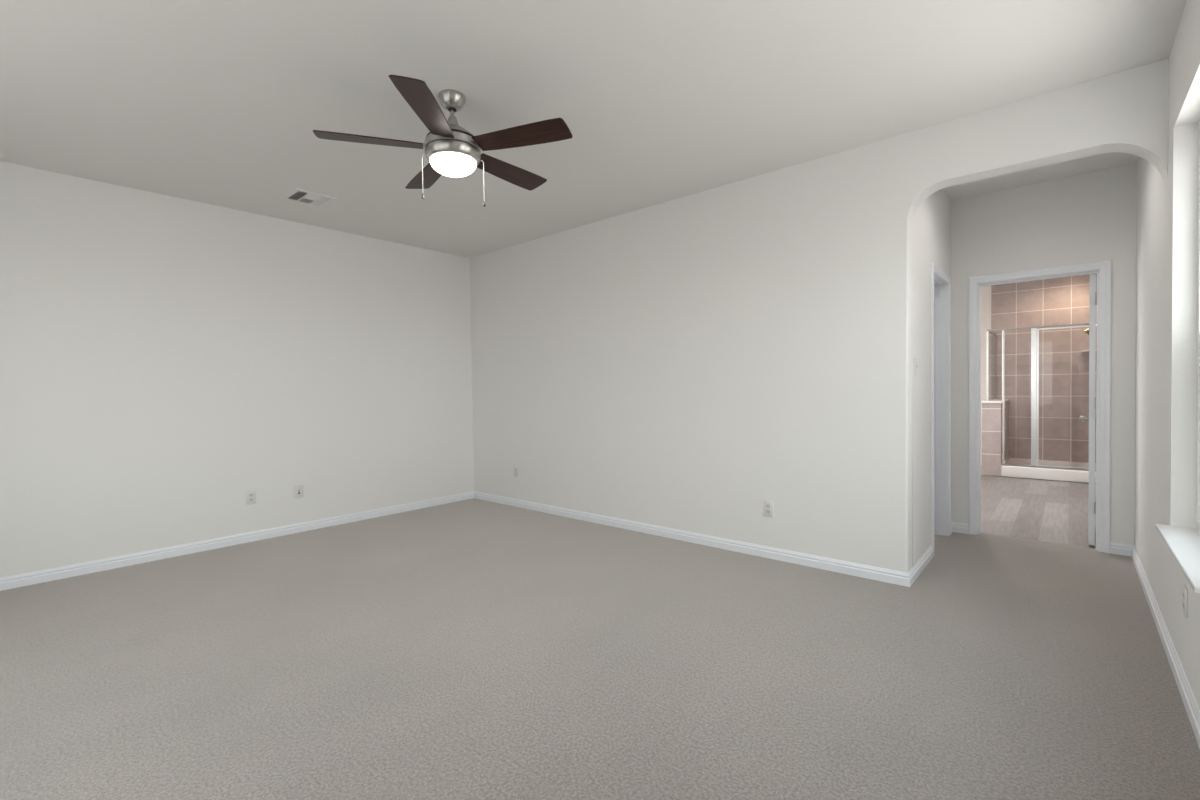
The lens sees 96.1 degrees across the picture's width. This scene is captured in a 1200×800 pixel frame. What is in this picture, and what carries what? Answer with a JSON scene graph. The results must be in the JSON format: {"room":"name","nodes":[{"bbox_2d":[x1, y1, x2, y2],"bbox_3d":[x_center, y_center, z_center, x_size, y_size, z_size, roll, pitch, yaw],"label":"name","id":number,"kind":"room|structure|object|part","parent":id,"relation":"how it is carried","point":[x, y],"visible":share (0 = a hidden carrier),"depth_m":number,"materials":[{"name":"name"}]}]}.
{"room":"empty bedroom","nodes":[
{"label":"empty bedroom","id":0,"kind":"room"},
{"bbox_2d":[0,161,473,577],"bbox_3d":[-3.049,-0.187,4.460,0.150,2.743,4.932,0,2,41],"label":"wall","id":1,"kind":"structure","parent":0,"point":[165,360],"depth_m":4.25,"materials":[{"name":"white paint"}]},
{"bbox_2d":[0,491,473,590],"bbox_3d":[-2.964,1.144,4.437,0.015,0.080,4.642,0,2,41],"label":"baseboard","id":2,"kind":"structure","parent":1,"relation":"attached to","point":[15,581],"depth_m":4.25,"materials":[{"name":"white paint"}]},
{"bbox_2d":[246,490,255,504],"bbox_3d":[-2.913,0.812,4.500,0.008,0.116,0.072,0,2,41],"label":"power outlet","id":3,"kind":"object","parent":1,"relation":"attached to","point":[251,494],"visible":1,"depth_m":4.50,"materials":[{"name":"white plastic"}]},
{"bbox_2d":[294,485,302,498],"bbox_3d":[-2.668,0.812,4.777,0.014,0.116,0.072,0,2,41],"label":"cable jack","id":4,"kind":"object","parent":1,"relation":"attached to","point":[298,489],"visible":1,"depth_m":4.77,"materials":[{"name":"white plastic"}]},
{"bbox_2d":[0,0,1185,257],"bbox_3d":[1.090,-1.679,4.897,5.810,0.100,11.100,0,2,41],"label":"ceiling","id":5,"kind":"structure","parent":0,"point":[221,103],"depth_m":2.68,"materials":[{"name":"white paint"}]},
{"bbox_2d":[282,188,336,207],"bbox_3d":[-2.250,-1.557,4.171,0.290,0.015,0.290,0,2,41],"label":"ceiling vent","id":6,"kind":"object","parent":5,"relation":"in","point":[296,195],"visible":1,"depth_m":4.16,"materials":[{"name":"white metal"}]},
{"bbox_2d":[313,75,572,206],"bbox_3d":[-0.739,-1.282,2.801,1.247,0.551,1.212,0,2,41],"label":"ceiling fan","id":7,"kind":"object","parent":5,"relation":"hanging from","point":[451,150],"visible":1,"depth_m":2.67,"materials":[{"name":"brown wood"}]},
{"bbox_3d":[-1.131,-1.280,2.656,0.494,0.006,0.150,-1,13,-17],"label":"blade","id":8,"kind":"part","parent":7,"relation":"part of","materials":[{"name":"brown wood"}]},
{"bbox_3d":[-0.763,-1.280,2.376,0.150,0.006,0.494,11,1,1],"label":"blade","id":9,"kind":"part","parent":7,"relation":"part of","materials":[{"name":"brown wood"}]},
{"bbox_3d":[-0.891,-1.147,2.736,0.023,0.201,0.004,-1,1,-15],"label":"pull chain","id":10,"kind":"part","parent":7,"relation":"part of","materials":[{"name":"silver metal"}]},
{"bbox_3d":[-0.979,-1.291,3.092,0.150,0.006,0.494,-15,9,-34],"label":"blade","id":11,"kind":"part","parent":7,"relation":"part of","materials":[{"name":"brown wood"}]},
{"bbox_3d":[-0.753,-1.192,2.771,0.234,0.066,0.234,0,2,41],"label":"lamp shade","id":12,"kind":"part","parent":7,"relation":"part of","materials":[{"name":"white glass"}]},
{"bbox_3d":[-0.614,-1.142,2.809,0.023,0.214,0.004,-1,1,-15],"label":"pull chain","id":13,"kind":"part","parent":7,"relation":"part of","materials":[{"name":"silver metal"}]},
{"bbox_3d":[-0.517,-1.298,3.082,0.150,0.006,0.494,-14,-7,37],"label":"blade","id":14,"kind":"part","parent":7,"relation":"part of","materials":[{"name":"brown wood"}]},
{"bbox_3d":[-0.384,-1.290,2.640,0.494,0.006,0.150,0,-10,19],"label":"blade","id":15,"kind":"part","parent":7,"relation":"part of","materials":[{"name":"brown wood"}]},
{"bbox_2d":[0,475,1199,799],"bbox_3d":[1.131,1.139,4.956,5.810,0.050,11.100,0,2,41],"label":"floor","id":16,"kind":"structure","parent":0,"point":[470,649],"depth_m":2.35,"materials":[{"name":"carpet"}]},
{"bbox_2d":[1001,458,1095,483],"bbox_3d":[6.009,0.924,7.163,1.014,0.145,1.044,0,2,41],"label":"shower pan","id":17,"kind":"object","parent":16,"relation":"on","point":[1006,471],"visible":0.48,"depth_m":6.91,"materials":[{"name":"white plastic"}]},
{"bbox_2d":[987,322,1096,471],"bbox_3d":[5.930,-0.048,7.188,1.172,1.800,1.062,0,2,41],"label":"shower enclosure","id":18,"kind":"object","parent":17,"relation":"on","point":[991,337],"visible":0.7,"depth_m":6.89,"materials":[{"name":"silver metal"}]},
{"bbox_3d":[5.181,-0.453,7.199,0.020,0.930,0.024,0,2,41],"label":"wall post","id":19,"kind":"part","parent":18,"relation":"part of","materials":[{"name":"silver metal"}]},
{"bbox_3d":[5.507,-0.467,7.574,0.006,0.928,0.970,0,2,41],"label":"return pane","id":20,"kind":"part","parent":18,"relation":"part of","materials":[{"name":"clear glass"}]},
{"bbox_3d":[5.313,-0.038,7.098,0.025,1.760,0.032,0,2,41],"label":"corner post","id":21,"kind":"part","parent":18,"relation":"part of","materials":[{"name":"silver metal"}]},
{"bbox_3d":[5.550,-0.037,6.892,0.054,1.760,0.032,0,2,41],"label":"door post","id":22,"kind":"part","parent":18,"relation":"part of","materials":[{"name":"silver metal"}]},
{"bbox_3d":[5.606,-0.926,6.812,1.172,0.020,0.028,0,2,41],"label":"rail","id":23,"kind":"part","parent":18,"relation":"part of","materials":[{"name":"silver metal"}]},
{"bbox_3d":[5.804,-0.034,6.670,0.618,1.743,0.020,0,2,41],"label":"shower door","id":24,"kind":"part","parent":18,"relation":"part of","materials":[{"name":"clear glass"}]},
{"bbox_2d":[470,58,1168,572],"bbox_3d":[0.655,-0.240,4.411,5.500,2.743,0.140,0,2,41],"label":"wall","id":25,"kind":"structure","parent":0,"point":[690,363],"depth_m":3.92,"materials":[{"name":"white paint"}]},
{"bbox_2d":[514,466,518,477],"bbox_3d":[-0.884,0.759,5.686,0.072,0.116,0.008,0,2,41],"label":"power outlet","id":26,"kind":"object","parent":25,"relation":"attached to","point":[516,469],"visible":1,"depth_m":5.68,"materials":[{"name":"white plastic"}]},
{"bbox_2d":[474,491,933,586],"bbox_3d":[0.463,1.082,5.014,4.427,0.080,0.760,0,2,41],"label":"baseboard","id":27,"kind":"structure","parent":25,"relation":"attached to","point":[849,568],"depth_m":4.01,"materials":[{"name":"white paint"}]},
{"bbox_2d":[764,500,772,516],"bbox_3d":[1.208,0.779,3.866,0.072,0.116,0.008,0,2,41],"label":"power outlet","id":28,"kind":"object","parent":25,"relation":"attached to","point":[768,505],"visible":1,"depth_m":3.86,"materials":[{"name":"white plastic"}]},
{"bbox_2d":[912,189,950,566],"bbox_3d":[2.389,-0.256,3.964,0.120,2.743,1.463,0,2,41],"label":"wall","id":29,"kind":"structure","parent":0,"point":[931,224],"depth_m":3.65,"materials":[{"name":"white paint"}]},
{"bbox_2d":[914,358,917,375],"bbox_3d":[2.010,-0.209,3.423,0.018,0.116,0.072,0,2,41],"label":"light switch","id":30,"kind":"object","parent":29,"relation":"attached to","point":[915,359],"visible":1,"depth_m":3.42,"materials":[{"name":"white plastic"}]},
{"bbox_2d":[931,262,950,555],"bbox_3d":[2.559,0.062,4.147,0.138,2.095,0.734,0,2,41],"label":"door frame","id":31,"kind":"structure","parent":29,"relation":"in","point":[940,280],"depth_m":4.36,"materials":[{"name":"white paint"}]},
{"bbox_2d":[981,402,1007,475],"bbox_3d":[5.541,0.514,7.557,0.211,0.962,1.044,0,2,41],"label":"wall","id":32,"kind":"structure","parent":0,"point":[991,414],"depth_m":7.17,"materials":[{"name":"tile"}]},
{"bbox_2d":[981,399,1009,403],"bbox_3d":[5.531,0.017,7.539,0.245,0.033,1.059,0,2,41],"label":"trim","id":33,"kind":"structure","parent":32,"relation":"on","point":[994,401],"depth_m":7.19,"materials":[{"name":"white plastic"}]},
{"bbox_2d":[981,274,1096,462],"bbox_3d":[5.605,-0.393,8.267,3.098,2.743,0.156,0,2,41],"label":"wall","id":34,"kind":"structure","parent":0,"point":[1063,368],"depth_m":7.58,"materials":[{"name":"tile"}]},
{"bbox_2d":[951,163,1136,544],"bbox_3d":[2.663,-0.277,4.774,2.948,2.743,0.120,0,2,41],"label":"wall","id":35,"kind":"structure","parent":0,"point":[1091,216],"depth_m":4.00,"materials":[{"name":"white paint"}]},
{"bbox_2d":[952,522,967,533],"bbox_3d":[2.975,1.057,4.459,0.121,0.080,0.015,0,2,41],"label":"baseboard","id":36,"kind":"structure","parent":35,"relation":"attached to","point":[957,527],"depth_m":4.45,"materials":[{"name":"white paint"}]},
{"bbox_2d":[968,260,1110,553],"bbox_3d":[3.599,0.041,4.432,0.847,2.095,0.851,0,2,41],"label":"door frame","id":37,"kind":"structure","parent":35,"relation":"in","point":[1101,298],"depth_m":4.01,"materials":[{"name":"white paint"}]},
{"bbox_3d":[4.098,0.160,4.486,0.163,0.062,0.063,0,2,41],"label":"knob","id":38,"kind":"part","parent":37,"relation":"part of","materials":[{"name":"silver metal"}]},
{"bbox_2d":[1110,542,1132,555],"bbox_3d":[3.704,1.060,3.824,0.124,0.080,0.015,0,2,41],"label":"baseboard","id":39,"kind":"structure","parent":35,"relation":"attached to","point":[1115,548],"depth_m":3.82,"materials":[{"name":"white paint"}]},
{"bbox_2d":[1134,0,1199,708],"bbox_3d":[3.241,-0.249,3.072,0.160,2.743,11.100,0,2,41],"label":"wall","id":40,"kind":"structure","parent":0,"point":[1167,217],"depth_m":2.43,"materials":[{"name":"white paint"}]},
{"bbox_2d":[1131,545,1199,748],"bbox_3d":[1.700,1.139,1.440,0.015,0.080,6.245,0,2,41],"label":"baseboard","id":41,"kind":"structure","parent":40,"relation":"attached to","point":[1189,701],"depth_m":2.32,"materials":[{"name":"white paint"}]},
{"bbox_2d":[1156,121,1199,593],"bbox_3d":[2.287,-0.298,2.017,0.195,1.803,1.014,0,2,41],"label":"window","id":42,"kind":"structure","parent":40,"relation":"in","point":[1183,543],"depth_m":2.33,"materials":[{"name":"white plastic"}]},
{"bbox_3d":[2.272,0.593,2.060,0.121,0.020,1.014,0,2,41],"label":"sill","id":43,"kind":"part","parent":42,"relation":"part of","materials":[{"name":"white paint"}]},
{"bbox_3d":[2.333,-0.308,1.977,0.074,1.783,0.980,0,2,41],"label":"frame","id":44,"kind":"part","parent":42,"relation":"part of","materials":[{"name":"white plastic"}]},
{"bbox_2d":[1182,584,1187,617],"bbox_3d":[2.288,0.785,2.109,0.008,0.116,0.072,0,2,41],"label":"power outlet","id":45,"kind":"object","parent":40,"relation":"attached to","point":[1185,590],"visible":1,"depth_m":2.08,"materials":[{"name":"white plastic"}]}
]}

